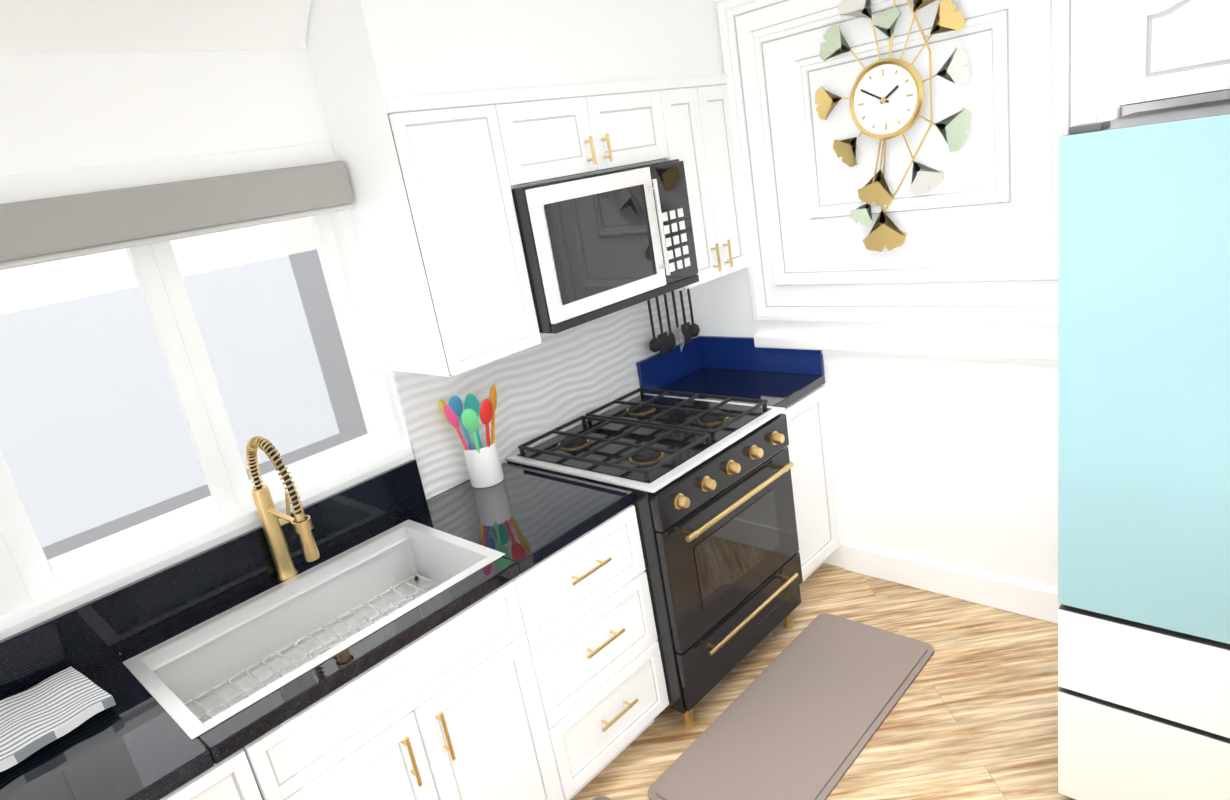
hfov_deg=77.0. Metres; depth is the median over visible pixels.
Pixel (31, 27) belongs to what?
ceiling
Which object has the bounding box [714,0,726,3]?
crown molding
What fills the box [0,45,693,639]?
wall
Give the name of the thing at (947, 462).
wall
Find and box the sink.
[122,519,505,793]
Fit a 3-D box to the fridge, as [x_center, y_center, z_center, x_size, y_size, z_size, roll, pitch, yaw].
[1.645,0.199,1.810,0.910,1.791,0.720,7,23,43]
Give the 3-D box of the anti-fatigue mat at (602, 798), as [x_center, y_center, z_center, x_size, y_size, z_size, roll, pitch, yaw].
[-0.295,1.462,1.864,0.480,0.016,1.250,7,23,43]
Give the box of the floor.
[571,563,1075,799]
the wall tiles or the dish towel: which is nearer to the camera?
the dish towel
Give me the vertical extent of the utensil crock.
0.342 m
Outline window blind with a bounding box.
[0,161,353,269]
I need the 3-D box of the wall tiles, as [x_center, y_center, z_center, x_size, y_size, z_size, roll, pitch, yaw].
[-0.168,-0.145,3.044,0.009,0.503,1.523,7,23,43]
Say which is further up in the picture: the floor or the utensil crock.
the utensil crock
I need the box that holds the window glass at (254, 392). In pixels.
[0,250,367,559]
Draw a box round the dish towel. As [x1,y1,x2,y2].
[0,667,115,771]
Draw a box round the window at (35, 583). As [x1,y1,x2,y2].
[0,142,412,634]
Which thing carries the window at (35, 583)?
in the wall at (76, 111)
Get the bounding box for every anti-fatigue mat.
[592,796,611,799]
[648,613,933,799]
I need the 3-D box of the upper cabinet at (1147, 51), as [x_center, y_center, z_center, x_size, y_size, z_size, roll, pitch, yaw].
[1.671,-0.915,1.733,0.975,0.330,0.353,7,23,43]
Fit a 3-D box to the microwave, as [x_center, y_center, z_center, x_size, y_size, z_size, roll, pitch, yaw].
[-0.102,-0.555,2.729,0.457,0.450,0.754,7,23,43]
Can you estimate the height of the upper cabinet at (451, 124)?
1.033 m
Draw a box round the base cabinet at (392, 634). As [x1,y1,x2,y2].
[0,336,838,799]
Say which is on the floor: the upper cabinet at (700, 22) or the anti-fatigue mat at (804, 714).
the anti-fatigue mat at (804, 714)
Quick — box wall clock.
[815,0,970,251]
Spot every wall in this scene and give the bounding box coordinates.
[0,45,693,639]
[689,0,1229,591]
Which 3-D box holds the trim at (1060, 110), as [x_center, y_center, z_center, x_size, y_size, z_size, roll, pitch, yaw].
[0.989,-0.814,2.718,1.345,1.395,0.029,7,23,43]
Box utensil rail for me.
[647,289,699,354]
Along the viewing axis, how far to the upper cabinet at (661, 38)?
2.82 m
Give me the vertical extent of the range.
0.964 m
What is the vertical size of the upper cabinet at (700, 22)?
1.033 m
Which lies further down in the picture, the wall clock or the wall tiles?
the wall tiles
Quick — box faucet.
[245,435,319,581]
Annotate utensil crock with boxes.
[440,384,503,487]
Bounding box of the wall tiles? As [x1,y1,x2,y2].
[391,289,692,499]
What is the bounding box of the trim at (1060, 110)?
[717,0,1121,364]
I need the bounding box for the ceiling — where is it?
[0,0,311,54]
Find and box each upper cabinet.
[306,0,561,371]
[502,0,673,330]
[634,0,713,290]
[682,0,747,278]
[1092,0,1229,110]
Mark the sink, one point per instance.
(208, 674)
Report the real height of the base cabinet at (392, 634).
1.356 m
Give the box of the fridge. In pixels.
[1058,99,1229,799]
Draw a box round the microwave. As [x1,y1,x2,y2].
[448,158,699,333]
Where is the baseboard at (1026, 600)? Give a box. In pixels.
[841,543,1060,623]
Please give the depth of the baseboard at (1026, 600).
3.06 m
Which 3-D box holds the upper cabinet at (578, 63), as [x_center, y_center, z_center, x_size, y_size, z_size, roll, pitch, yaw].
[-0.242,-0.795,2.582,0.422,1.033,0.598,7,23,43]
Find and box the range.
[506,388,802,728]
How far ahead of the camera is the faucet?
2.16 m

